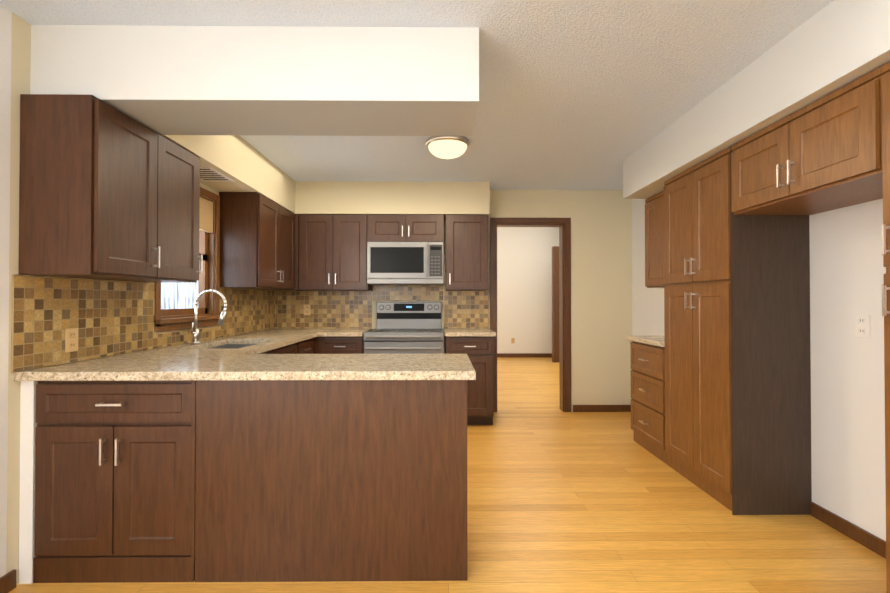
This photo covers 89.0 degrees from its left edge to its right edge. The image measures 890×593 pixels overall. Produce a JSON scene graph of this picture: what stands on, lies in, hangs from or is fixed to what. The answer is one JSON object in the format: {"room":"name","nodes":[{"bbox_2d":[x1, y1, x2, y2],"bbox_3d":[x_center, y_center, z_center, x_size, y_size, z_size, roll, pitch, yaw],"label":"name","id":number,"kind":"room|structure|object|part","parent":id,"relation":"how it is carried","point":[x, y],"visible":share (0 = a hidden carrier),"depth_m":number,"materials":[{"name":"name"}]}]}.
{"room":"kitchen","nodes":[
{"label":"kitchen","id":0,"kind":"room"},
{"bbox_2d":[0,4,273,584],"bbox_3d":[-1.890,0.010,1.416,0.120,2.440,7.320,0,-1,-1],"label":"wall","id":1,"kind":"structure","parent":0,"point":[15,50],"depth_m":1.91,"materials":[{"name":"white paint"}]},
{"bbox_2d":[19,94,201,282],"bbox_3d":[-1.657,-0.480,2.378,0.360,0.778,0.850,0,-1,-1],"label":"upper cabinet","id":2,"kind":"object","parent":1,"relation":"attached to","point":[107,191],"visible":0.98,"depth_m":1.99,"materials":[{"name":"brown wood"}]},
{"bbox_2d":[11,274,274,371],"bbox_3d":[-1.844,0.128,3.429,0.008,0.412,3.028,0,-1,-1],"label":"backsplash","id":3,"kind":"structure","parent":1,"relation":"attached to","point":[107,317],"depth_m":2.38,"materials":[{"name":"tile"}]},
{"bbox_2d":[65,328,77,352],"bbox_3d":[-1.822,0.213,2.215,0.009,0.115,0.075,0,-1,-1],"label":"outlet","id":4,"kind":"object","parent":3,"relation":"attached to","point":[71,339],"visible":1,"depth_m":2.21,"materials":[{"name":"brown plastic"}]},
{"bbox_2d":[154,187,219,331],"bbox_3d":[-1.884,-0.297,3.279,0.168,1.054,0.824,0,-1,-1],"label":"window","id":5,"kind":"structure","parent":1,"relation":"in","point":[209,238],"depth_m":3.58,"materials":[{"name":"brown wood"}]},
{"bbox_2d":[219,192,294,289],"bbox_3d":[-1.675,-0.462,4.169,0.360,0.778,0.921,0,-1,-1],"label":"upper cabinet","id":6,"kind":"object","parent":1,"relation":"attached to","point":[257,240],"visible":0.98,"depth_m":3.71,"materials":[{"name":"brown wood"}]},
{"bbox_2d":[274,214,306,290],"bbox_3d":[-1.683,-0.456,4.799,0.356,0.778,0.324,0,-1,-1],"label":"upper cabinet","id":7,"kind":"object","parent":1,"relation":"attached to","point":[296,252],"visible":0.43,"depth_m":4.64,"materials":[{"name":"brown wood"}]},
{"bbox_2d":[0,218,885,592],"bbox_3d":[0.746,0.104,3.834,4.542,2.300,12.774,0,-1,9],"label":"trim","id":8,"kind":"structure","parent":1,"relation":"attached to","point":[562,312],"depth_m":4.97,"materials":[{"name":"brown wood"}]},
{"bbox_3d":[1.429,0.136,7.030,1.911,2.300,4.116,0,-1,-1],"label":"trim door casing","id":9,"kind":"part","parent":8,"relation":"part of","materials":[{"name":"brown wood"}]},
{"bbox_2d":[0,0,832,219],"bbox_3d":[1.135,-1.095,1.397,6.170,0.430,7.440,0,-1,-1],"label":"ceiling","id":10,"kind":"structure","parent":0,"point":[584,94],"depth_m":2.49,"materials":[{"name":"beige paint"}]},
{"bbox_2d":[161,135,294,213],"bbox_3d":[-1.688,-1.022,3.704,0.330,0.330,2.530,0,-1,-1],"label":"ceiling soffit","id":11,"kind":"structure","parent":10,"relation":"attached to","point":[244,165],"depth_m":3.45,"materials":[{"name":"beige paint"}]},
{"bbox_2d":[200,167,233,181],"bbox_3d":[-1.677,-0.859,3.192,0.220,0.007,0.350,0,-1,-1],"label":"ceiling air vent","id":12,"kind":"object","parent":11,"relation":"attached to","point":[209,174],"visible":0.65,"depth_m":3.20,"materials":[{"name":"white metal"}]},
{"bbox_2d":[30,25,478,135],"bbox_3d":[-0.844,-1.036,2.232,1.988,0.331,0.430,0,-1,-1],"label":"soffit","id":13,"kind":"structure","parent":10,"relation":"attached to","point":[292,80],"depth_m":2.02,"materials":[{"name":"white paint"}]},
{"bbox_2d":[426,136,469,158],"bbox_3d":[0.020,-1.118,3.456,0.336,0.141,0.336,0,-1,-1],"label":"flush ceiling light","id":14,"kind":"object","parent":10,"relation":"attached to","point":[447,147],"visible":0.92,"depth_m":3.36,"materials":[{"name":"beige glass"}]},
{"bbox_2d":[623,0,889,198],"bbox_3d":[1.848,-1.050,0.889,0.515,0.330,6.170,0,-1,-1],"label":"soffit","id":15,"kind":"object","parent":10,"relation":"attached to","point":[832,46],"depth_m":2.18,"materials":[{"name":"white paint"}]},
{"bbox_2d":[8,357,886,592],"bbox_3d":[1.021,1.304,3.822,6.350,0.100,12.500,0,-1,-1],"label":"floor","id":16,"kind":"structure","parent":0,"point":[559,500],"depth_m":2.39,"materials":[{"name":"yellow wood"}]},
{"bbox_2d":[19,381,194,583],"bbox_3d":[-1.461,0.801,2.252,0.752,0.874,0.600,0,-1,-1],"label":"base cabinet","id":17,"kind":"object","parent":16,"relation":"on","point":[107,495],"depth_m":1.96,"materials":[{"name":"brown wood"}]},
{"bbox_2d":[259,338,313,353],"bbox_3d":[-1.528,0.813,3.433,0.640,0.874,1.758,0,-1,-1],"label":"base cabinet","id":18,"kind":"object","parent":16,"relation":"on","point":[304,347],"visible":0.08,"depth_m":3.84,"materials":[{"name":"brown wood"}]},
{"bbox_2d":[14,329,321,380],"bbox_3d":[-1.518,0.458,3.440,0.660,0.243,3.028,0,-1,-1],"label":"countertop","id":19,"kind":"structure","parent":18,"relation":"on","point":[145,365],"depth_m":2.34,"materials":[{"name":"stone"}]},
{"bbox_2d":[191,289,226,343],"bbox_3d":[-1.679,0.140,3.203,0.251,0.384,0.113,0,-1,-1],"label":"faucet","id":20,"kind":"object","parent":19,"relation":"on","point":[195,332],"visible":1,"depth_m":3.22,"materials":[{"name":"silver metal"}]},
{"bbox_2d":[205,344,254,348],"bbox_3d":[-1.518,0.475,3.225,0.408,0.204,0.708,0,-1,-1],"label":"sink basin","id":21,"kind":"object","parent":19,"relation":"in","point":[211,346],"depth_m":3.57,"materials":[{"name":"metal"}]},
{"bbox_2d":[195,380,466,581],"bbox_3d":[-0.503,0.801,2.262,1.196,0.874,0.599,0,-1,-1],"label":"peninsula panel","id":22,"kind":"object","parent":16,"relation":"on","point":[253,481],"depth_m":1.97,"materials":[{"name":"brown wood"}]},
{"bbox_2d":[166,349,475,380],"bbox_3d":[-0.523,0.343,2.266,1.306,0.038,0.660,0,-1,-1],"label":"countertop","id":23,"kind":"structure","parent":22,"relation":"on","point":[234,357],"depth_m":2.06,"materials":[{"name":"stone"}]},
{"bbox_2d":[312,336,363,353],"bbox_3d":[-1.327,0.825,4.632,1.066,0.874,0.640,0,-1,-1],"label":"base cabinet","id":24,"kind":"object","parent":16,"relation":"on","point":[338,345],"visible":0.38,"depth_m":4.35,"materials":[{"name":"brown wood"}]},
{"bbox_2d":[322,329,369,336],"bbox_3d":[-0.997,0.366,4.631,0.406,0.038,0.658,0,-1,-1],"label":"countertop","id":25,"kind":"structure","parent":24,"relation":"on","point":[325,332],"depth_m":4.34,"materials":[{"name":"stone"}]},
{"bbox_2d":[363,302,443,353],"bbox_3d":[-0.401,0.659,4.620,0.770,1.205,0.666,0,-1,-1],"label":"range","id":26,"kind":"object","parent":16,"relation":"on","point":[408,327],"visible":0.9,"depth_m":4.57,"materials":[{"name":"metal"}]},
{"bbox_2d":[445,336,493,424],"bbox_3d":[0.238,0.825,4.647,0.460,0.874,0.640,0,-1,-1],"label":"base cabinet","id":27,"kind":"object","parent":16,"relation":"on","point":[478,351],"visible":0.69,"depth_m":4.37,"materials":[{"name":"brown wood"}]},
{"bbox_2d":[444,329,495,336],"bbox_3d":[0.241,0.367,4.653,0.494,0.038,0.638,0,-1,-1],"label":"countertop","id":28,"kind":"structure","parent":27,"relation":"on","point":[448,332],"depth_m":4.34,"materials":[{"name":"stone"}]},
{"bbox_2d":[630,341,667,464],"bbox_3d":[1.831,0.815,3.656,0.490,0.874,0.598,0,-1,-1],"label":"base cabinet","id":29,"kind":"object","parent":16,"relation":"on","point":[648,394],"visible":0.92,"depth_m":3.60,"materials":[{"name":"brown wood"}]},
{"bbox_2d":[626,335,664,346],"bbox_3d":[1.834,0.357,3.671,0.483,0.038,0.618,0,-1,-1],"label":"countertop","id":30,"kind":"structure","parent":29,"relation":"on","point":[657,340],"depth_m":3.66,"materials":[{"name":"stone"}]},
{"bbox_2d":[664,146,811,514],"bbox_3d":[1.837,0.194,2.974,0.490,2.103,0.776,0,-1,-1],"label":"pantry cabinet","id":31,"kind":"object","parent":16,"relation":"on","point":[737,366],"visible":0.96,"depth_m":2.59,"materials":[{"name":"brown wood"}]},
{"bbox_2d":[881,62,889,592],"bbox_3d":[1.854,0.177,1.274,0.490,2.103,0.860,0,-1,-1],"label":"tall cabinet","id":32,"kind":"object","parent":16,"relation":"on","point":[885,225],"visible":0.98,"depth_m":1.68,"materials":[{"name":"brown wood"}]},
{"bbox_2d":[275,190,632,411],"bbox_3d":[0.159,0.046,5.036,4.050,2.440,0.120,0,-1,-1],"label":"wall","id":33,"kind":"structure","parent":0,"point":[601,276],"depth_m":4.99,"materials":[{"name":"beige paint"}]},
{"bbox_2d":[299,214,371,290],"bbox_3d":[-1.149,-0.456,4.786,0.708,0.778,0.360,0,-1,-1],"label":"upper cabinet","id":34,"kind":"object","parent":33,"relation":"attached to","point":[332,252],"visible":1,"depth_m":4.64,"materials":[{"name":"brown wood"}]},
{"bbox_2d":[275,285,488,327],"bbox_3d":[-0.684,0.113,4.961,2.338,0.472,0.008,0,-1,-1],"label":"backsplash","id":35,"kind":"structure","parent":33,"relation":"attached to","point":[353,309],"depth_m":4.96,"materials":[{"name":"tile"}]},
{"bbox_2d":[304,305,310,314],"bbox_3d":[-1.505,0.145,4.943,0.075,0.115,0.009,0,-1,-1],"label":"outlet","id":36,"kind":"object","parent":35,"relation":"attached to","point":[307,309],"visible":1,"depth_m":4.94,"materials":[{"name":"brown plastic"}]},
{"bbox_2d":[368,214,443,245],"bbox_3d":[-0.403,-0.699,4.796,0.780,0.291,0.360,0,-1,-1],"label":"upper cabinet","id":37,"kind":"object","parent":33,"relation":"attached to","point":[405,227],"visible":1,"depth_m":4.65,"materials":[{"name":"brown wood"}]},
{"bbox_2d":[367,242,442,284],"bbox_3d":[-0.403,-0.340,4.754,0.772,0.425,0.438,0,-1,-1],"label":"microwave","id":38,"kind":"object","parent":37,"relation":"attached to","point":[404,263],"visible":1,"depth_m":4.57,"materials":[{"name":"metal"}]},
{"bbox_2d":[445,215,487,290],"bbox_3d":[0.227,-0.456,4.800,0.440,0.778,0.360,0,-1,-1],"label":"upper cabinet","id":39,"kind":"object","parent":33,"relation":"attached to","point":[466,252],"visible":1,"depth_m":4.66,"materials":[{"name":"brown wood"}]},
{"bbox_2d":[497,227,558,352],"bbox_3d":[1.836,-0.336,9.857,4.200,3.300,0.120,0,-1,-1],"label":"wall","id":40,"kind":"structure","parent":0,"point":[524,287],"depth_m":9.77,"materials":[{"name":"white paint"}]},
{"bbox_2d":[632,198,885,540],"bbox_3d":[2.160,0.010,1.396,0.120,2.440,7.200,0,-1,-1],"label":"wall","id":41,"kind":"structure","parent":0,"point":[847,272],"depth_m":2.37,"materials":[{"name":"white paint"}]},
{"bbox_2d":[645,191,665,287],"bbox_3d":[1.896,-0.464,3.670,0.360,0.773,0.598,0,-1,-1],"label":"upper cabinet","id":42,"kind":"object","parent":41,"relation":"attached to","point":[654,241],"visible":0.29,"depth_m":3.79,"materials":[{"name":"brown wood"}]},
{"bbox_2d":[731,67,883,214],"bbox_3d":[1.846,-0.667,2.153,0.490,0.397,0.878,0,-1,-1],"label":"upper cabinet","id":43,"kind":"object","parent":41,"relation":"attached to","point":[823,154],"visible":1,"depth_m":2.05,"materials":[{"name":"brown wood"}]},
{"bbox_2d":[856,314,869,337],"bbox_3d":[2.086,0.148,2.264,0.009,0.115,0.075,0,-1,-1],"label":"outlet","id":44,"kind":"object","parent":41,"relation":"attached to","point":[862,326],"visible":1,"depth_m":2.26,"materials":[{"name":"white plastic"}]},
{"label":"outside","id":45,"kind":"structure","parent":0,"visible":0},
{"bbox_2d":[161,280,197,308],"bbox_3d":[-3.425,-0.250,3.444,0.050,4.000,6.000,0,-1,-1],"label":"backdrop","id":46,"kind":"structure","parent":45,"point":[179,295],"depth_m":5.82,"materials":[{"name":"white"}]}
]}

